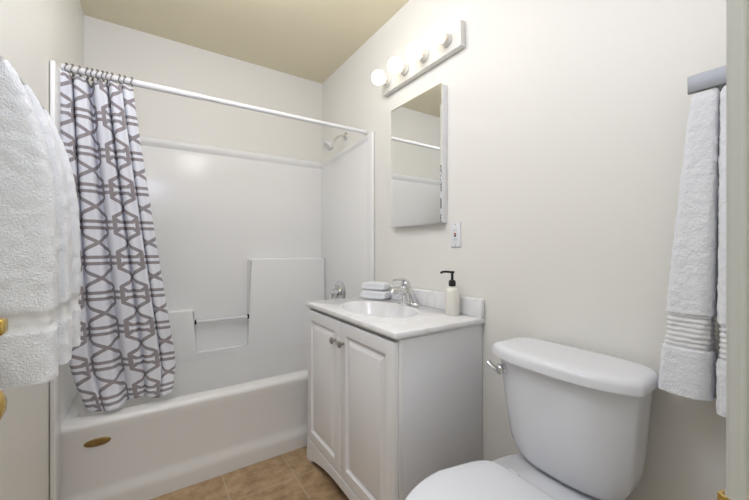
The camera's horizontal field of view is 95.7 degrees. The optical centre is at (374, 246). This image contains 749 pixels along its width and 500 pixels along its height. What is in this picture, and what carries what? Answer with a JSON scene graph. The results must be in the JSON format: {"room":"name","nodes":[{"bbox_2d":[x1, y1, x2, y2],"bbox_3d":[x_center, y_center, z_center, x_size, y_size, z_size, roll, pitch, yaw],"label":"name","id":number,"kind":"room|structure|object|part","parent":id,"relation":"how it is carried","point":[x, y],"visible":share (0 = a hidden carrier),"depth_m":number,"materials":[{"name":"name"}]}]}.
{"room":"bathroom","nodes":[
{"label":"bathroom","id":0,"kind":"room"},
{"bbox_2d":[0,0,83,499],"bbox_3d":[-1.032,-0.100,0.888,0.100,2.500,2.732,0,0,-34],"label":"wall","id":1,"kind":"structure","parent":0,"point":[33,33],"depth_m":1.11,"materials":[{"name":"white paint"}]},
{"bbox_3d":[-0.814,-0.295,0.735,0.093,0.024,0.305,0,0,-34],"label":"towel bar","id":2,"kind":"object","parent":1,"relation":"attached to","visible":0},
{"bbox_2d":[0,56,80,389],"bbox_3d":[-0.768,-0.043,0.762,0.143,0.605,0.360,0,0,-34],"label":"bath towel","id":3,"kind":"object","parent":2,"relation":"hanging from","point":[40,261],"visible":1,"depth_m":0.64,"materials":[{"name":"white fabric"}]},
{"bbox_2d":[84,15,321,161],"bbox_3d":[-1.089,-0.100,2.428,1.505,2.500,0.100,0,0,-34],"label":"wall","id":4,"kind":"structure","parent":0,"point":[110,47],"depth_m":2.33,"materials":[{"name":"white paint"}]},
{"bbox_2d":[80,0,409,83],"bbox_3d":[-0.363,-1.400,1.331,1.705,0.100,2.732,0,0,-34],"label":"ceiling","id":5,"kind":"structure","parent":0,"point":[306,39],"depth_m":2.06,"materials":[{"name":"beige paint"}]},
{"bbox_2d":[150,446,348,499],"bbox_3d":[0.202,1.200,0.479,1.705,0.100,4.776,0,0,-34],"label":"floor","id":6,"kind":"structure","parent":0,"point":[290,475],"depth_m":1.64,"materials":[{"name":"tile"}]},
{"bbox_2d":[60,342,307,499],"bbox_3d":[-0.853,0.945,2.071,1.497,0.410,0.696,0,0,-34],"label":"bathtub","id":7,"kind":"object","parent":6,"relation":"on","point":[222,415],"visible":0.83,"depth_m":1.67,"materials":[{"name":"ceramic"}]},
{"bbox_2d":[50,60,373,499],"bbox_3d":[-0.834,0.208,2.042,1.501,1.874,0.822,0,0,-34],"label":"tub surround","id":8,"kind":"object","parent":6,"relation":"on","point":[245,239],"visible":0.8,"depth_m":2.38,"materials":[{"name":"white plastic"}]},
{"bbox_3d":[-1.447,0.209,1.626,0.018,1.872,0.805,0,0,-34],"label":"panel","id":9,"kind":"part","parent":8,"relation":"part of","materials":[{"name":"white plastic"}]},
{"bbox_2d":[61,63,366,134],"bbox_3d":[-0.671,-0.741,1.796,1.468,0.041,0.033,0,0,-34],"label":"shower rod","id":10,"kind":"object","parent":8,"relation":"attached to","point":[136,83],"visible":0.98,"depth_m":1.65,"materials":[{"name":"white paint"}]},
{"bbox_2d":[60,70,175,411],"bbox_3d":[-1.136,0.002,1.523,0.423,1.440,0.101,0,0,-34],"label":"shower curtain","id":11,"kind":"object","parent":10,"relation":"hanging from","point":[125,351],"visible":0.9,"depth_m":1.50,"materials":[{"name":"fabric"}]},
{"bbox_3d":[-1.052,0.022,2.372,1.497,1.434,0.030,0,0,-34],"label":"panel","id":12,"kind":"part","parent":8,"relation":"part of","materials":[{"name":"white plastic"}]},
{"bbox_2d":[329,280,345,299],"bbox_3d":[-0.287,0.328,2.479,0.082,0.164,0.164,0,0,-34],"label":"shower valve","id":13,"kind":"object","parent":8,"relation":"attached to","point":[339,292],"visible":0.86,"depth_m":2.46,"materials":[{"name":"silver metal"}]},
{"bbox_3d":[-0.300,0.342,2.470,0.052,0.081,0.068,0,0,-34],"label":"valve knob","id":14,"kind":"part","parent":13,"relation":"part of","materials":[{"name":"silver metal"}]},
{"bbox_3d":[-0.220,0.208,2.458,0.018,1.874,0.772,0,0,-34],"label":"panel","id":15,"kind":"part","parent":8,"relation":"part of","materials":[{"name":"white plastic"}]},
{"bbox_2d":[307,308,482,499],"bbox_3d":[0.033,0.737,1.640,0.498,0.826,0.798,0,0,-34],"label":"vanity cabinet","id":16,"kind":"object","parent":6,"relation":"on","point":[386,414],"visible":0.88,"depth_m":1.35,"materials":[{"name":"white wood"}]},
{"bbox_3d":[-0.255,0.686,1.696,0.018,0.696,0.378,0,0,-34],"label":"door","id":17,"kind":"part","parent":16,"relation":"part of","materials":[{"name":"white wood"}]},
{"bbox_3d":[-0.191,0.428,1.555,0.032,0.031,0.031,0,0,-34],"label":"knob","id":18,"kind":"part","parent":16,"relation":"part of","materials":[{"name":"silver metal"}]},
{"bbox_3d":[-0.149,0.428,1.492,0.032,0.031,0.031,0,0,-34],"label":"knob","id":19,"kind":"part","parent":16,"relation":"part of","materials":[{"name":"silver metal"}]},
{"bbox_3d":[-0.124,0.681,1.536,0.018,0.713,0.798,0,0,-34],"label":"frame","id":20,"kind":"part","parent":16,"relation":"part of","materials":[{"name":"white wood"}]},
{"bbox_3d":[-0.036,0.686,1.366,0.018,0.696,0.406,0,0,-34],"label":"door","id":21,"kind":"part","parent":16,"relation":"part of","materials":[{"name":"white wood"}]},
{"bbox_2d":[306,284,484,339],"bbox_3d":[0.046,0.324,1.644,0.473,0.208,0.814,0,0,-34],"label":"countertop","id":22,"kind":"structure","parent":16,"relation":"on","point":[386,317],"depth_m":1.50,"materials":[{"name":"stone"}]},
{"bbox_2d":[360,290,390,299],"bbox_3d":[0.006,0.272,1.950,0.158,0.050,0.093,0,0,28],"label":"washcloth","id":23,"kind":"object","parent":22,"relation":"on","point":[367,294],"visible":0.88,"depth_m":1.91,"materials":[{"name":"white fabric"}]},
{"bbox_2d":[361,281,389,290],"bbox_3d":[0.008,0.224,1.955,0.146,0.046,0.086,0,0,28],"label":"washcloth","id":24,"kind":"object","parent":23,"relation":"on","point":[370,285],"visible":1,"depth_m":1.92,"materials":[{"name":"white fabric"}]},
{"bbox_2d":[389,278,418,306],"bbox_3d":[0.163,0.228,1.726,0.144,0.141,0.152,0,0,23],"label":"faucet","id":25,"kind":"object","parent":22,"relation":"on","point":[408,295],"visible":1,"depth_m":1.72,"materials":[{"name":"silver metal"}]},
{"bbox_3d":[0.125,0.228,1.716,0.120,0.059,0.044,0,0,-34],"label":"spout","id":26,"kind":"part","parent":25,"relation":"part of","materials":[{"name":"silver metal"}]},
{"bbox_3d":[0.139,0.187,1.726,0.106,0.059,0.047,0,0,-34],"label":"lever","id":27,"kind":"part","parent":25,"relation":"part of","materials":[{"name":"silver metal"}]},
{"bbox_3d":[0.172,0.288,1.747,0.053,0.021,0.168,0,0,-34],"label":"plate","id":28,"kind":"part","parent":25,"relation":"part of","materials":[{"name":"silver metal"}]},
{"bbox_2d":[440,271,459,315],"bbox_3d":[0.337,0.201,1.494,0.076,0.194,0.066,0,0,-34],"label":"soap dispenser","id":29,"kind":"object","parent":22,"relation":"on","point":[452,294],"visible":1,"depth_m":1.47,"materials":[{"name":"white plastic"}]},
{"bbox_2d":[445,286,459,315],"bbox_3d":[0.343,0.232,1.496,0.063,0.134,0.063,0,0,-34],"label":"bottle","id":30,"kind":"object","parent":29,"relation":"attached to","point":[452,294],"depth_m":1.47,"materials":[{"name":"white plastic"}]},
{"bbox_2d":[405,337,658,499],"bbox_3d":[0.381,0.739,0.903,0.708,0.823,0.436,0,0,-34],"label":"toilet","id":31,"kind":"object","parent":6,"relation":"on","point":[579,419],"visible":0.99,"depth_m":0.94,"materials":[{"name":"white ceramic"}]},
{"bbox_3d":[0.265,0.668,0.827,0.430,0.024,0.384,0,0,-34],"label":"lid","id":32,"kind":"part","parent":31,"relation":"part of","materials":[{"name":"white plastic"}]},
{"bbox_3d":[0.417,0.405,1.137,0.075,0.040,0.042,0,0,0],"label":"flush lever","id":33,"kind":"part","parent":31,"relation":"part of","materials":[{"name":"silver metal"}]},
{"bbox_3d":[0.350,0.925,0.883,0.620,0.450,0.354,0,0,-34],"label":"bowl","id":34,"kind":"part","parent":31,"relation":"part of","materials":[{"name":"white ceramic"}]},
{"bbox_3d":[0.578,0.346,1.034,0.235,0.038,0.436,0,0,-34],"label":"tank lid","id":35,"kind":"part","parent":31,"relation":"part of","materials":[{"name":"white ceramic"}]},
{"bbox_3d":[0.587,0.529,1.040,0.205,0.337,0.404,0,0,-34],"label":"tank","id":36,"kind":"part","parent":31,"relation":"part of","materials":[{"name":"white ceramic"}]},
{"bbox_2d":[322,0,725,499],"bbox_3d":[0.306,-0.100,1.774,0.100,2.500,2.732,0,0,-34],"label":"wall","id":37,"kind":"structure","parent":0,"point":[567,120],"depth_m":1.17,"materials":[{"name":"white paint"}]},
{"bbox_2d":[324,132,347,150],"bbox_3d":[-0.279,-0.756,2.412,0.170,0.151,0.072,0,0,-34],"label":"shower fixture","id":38,"kind":"object","parent":37,"relation":"attached to","point":[328,144],"visible":1,"depth_m":2.39,"materials":[{"name":"silver metal"}]},
{"bbox_3d":[-0.259,-0.770,2.425,0.114,0.080,0.017,0,0,-34],"label":"shower arm","id":39,"kind":"part","parent":38,"relation":"part of","materials":[{"name":"silver metal"}]},
{"bbox_2d":[371,19,464,96],"bbox_3d":[0.182,-0.958,1.741,0.143,0.117,0.610,0,0,-34],"label":"vanity light","id":40,"kind":"object","parent":37,"relation":"attached to","point":[443,44],"visible":1,"depth_m":1.67,"materials":[{"name":"white metal"}]},
{"bbox_3d":[0.027,-0.962,1.928,0.092,0.079,0.079,0,0,-34],"label":"bulb","id":41,"kind":"part","parent":40,"relation":"part of","materials":[{"name":"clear glass"}]},
{"bbox_2d":[382,76,390,86],"bbox_3d":[0.066,-0.958,1.954,0.032,0.060,0.060,0,0,-34],"label":"socket","id":42,"kind":"object","parent":40,"relation":"attached to","point":[387,79],"depth_m":1.94,"materials":[{"name":"white metal"}]},
{"bbox_3d":[0.113,-0.962,1.798,0.092,0.079,0.079,0,0,-34],"label":"bulb","id":43,"kind":"part","parent":40,"relation":"part of","materials":[{"name":"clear glass"}]},
{"bbox_2d":[398,63,408,75],"bbox_3d":[0.152,-0.958,1.824,0.032,0.060,0.060,0,0,-34],"label":"socket","id":44,"kind":"object","parent":40,"relation":"attached to","point":[404,71],"depth_m":1.81,"materials":[{"name":"white metal"}]},
{"bbox_3d":[0.199,-0.962,1.669,0.092,0.079,0.079,0,0,-34],"label":"bulb","id":45,"kind":"part","parent":40,"relation":"part of","materials":[{"name":"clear glass"}]},
{"bbox_2d":[417,49,428,62],"bbox_3d":[0.238,-0.958,1.695,0.032,0.060,0.060,0,0,-34],"label":"socket","id":46,"kind":"object","parent":40,"relation":"attached to","point":[424,56],"depth_m":1.68,"materials":[{"name":"white metal"}]},
{"bbox_3d":[0.284,-0.962,1.539,0.092,0.079,0.079,0,0,-34],"label":"bulb","id":47,"kind":"part","parent":40,"relation":"part of","materials":[{"name":"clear glass"}]},
{"bbox_2d":[439,33,451,47],"bbox_3d":[0.324,-0.958,1.565,0.032,0.060,0.060,0,0,-34],"label":"socket","id":48,"kind":"object","parent":40,"relation":"attached to","point":[446,42],"depth_m":1.55,"materials":[{"name":"white metal"}]},
{"bbox_2d":[391,82,446,226],"bbox_3d":[0.220,-0.445,1.777,0.038,0.665,0.404,0,0,-34],"label":"mirror","id":49,"kind":"object","parent":37,"relation":"attached to","point":[419,125],"visible":1,"depth_m":1.73,"materials":[{"name":"white mirror"}]},
{"bbox_2d":[387,284,483,317],"bbox_3d":[0.235,0.261,1.769,0.021,0.081,0.814,0,0,-34],"label":"backsplash","id":50,"kind":"structure","parent":37,"relation":"attached to","point":[471,306],"depth_m":1.62,"materials":[{"name":"stone"}]},
{"bbox_2d":[451,222,460,246],"bbox_3d":[0.375,-0.057,1.570,0.009,0.113,0.060,0,0,-34],"label":"outlet","id":51,"kind":"object","parent":37,"relation":"attached to","point":[455,227],"visible":1,"depth_m":1.56,"materials":[{"name":"white plastic"}]},
{"bbox_2d":[453,227,457,241],"bbox_3d":[0.374,-0.057,1.569,0.002,0.068,0.033,0,0,-34],"label":"receptacle","id":52,"kind":"object","parent":51,"relation":"attached to","point":[455,229],"depth_m":1.57,"materials":[{"name":"white plastic"}]},
{"bbox_2d":[687,65,725,94],"bbox_3d":[0.854,-0.394,0.771,0.092,0.041,0.193,0,0,-34],"label":"towel bar","id":53,"kind":"object","parent":37,"relation":"attached to","point":[714,78],"visible":0.62,"depth_m":0.80,"materials":[{"name":"silver metal"}]},
{"bbox_2d":[658,88,719,400],"bbox_3d":[0.773,-0.008,0.835,0.098,0.728,0.112,0,0,-34],"label":"hand towel","id":54,"kind":"object","parent":53,"relation":"hanging from","point":[689,357],"visible":0.96,"depth_m":0.80,"materials":[{"name":"white fabric"}]},
{"bbox_2d":[716,85,725,416],"bbox_3d":[0.825,0.002,0.750,0.105,0.748,0.094,0,0,-34],"label":"hand towel","id":55,"kind":"object","parent":53,"relation":"hanging from","point":[721,287],"visible":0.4,"depth_m":0.76,"materials":[{"name":"white fabric"}]},
{"bbox_3d":[0.358,-0.100,0.242,1.505,2.500,0.120,0,0,-34],"label":"wall","id":56,"kind":"structure","parent":0,"visible":0},
{"bbox_2d":[0,317,7,419],"bbox_3d":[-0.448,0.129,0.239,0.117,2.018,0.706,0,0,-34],"label":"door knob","id":57,"kind":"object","parent":56,"relation":"in","point":[3,321],"depth_m":0.51,"materials":[{"name":"gold metal"}]},
{"bbox_3d":[-0.597,0.241,0.495,0.081,0.066,0.066,0,0,-34],"label":"knob","id":58,"kind":"part","parent":57,"relation":"part of","materials":[{"name":"gold metal"}]},
{"bbox_2d":[717,0,748,499],"bbox_3d":[0.056,0.090,0.052,0.790,2.120,0.138,0,0,-34],"label":"trim","id":59,"kind":"structure","parent":56,"relation":"attached to","point":[737,11],"depth_m":0.28,"materials":[{"name":"grey paint"}]},
{"bbox_3d":[0.316,0.240,0.276,0.013,0.060,0.052,0,0,-34],"label":"strike plate","id":60,"kind":"part","parent":59,"relation":"part of","materials":[{"name":"gold metal"}]}
]}

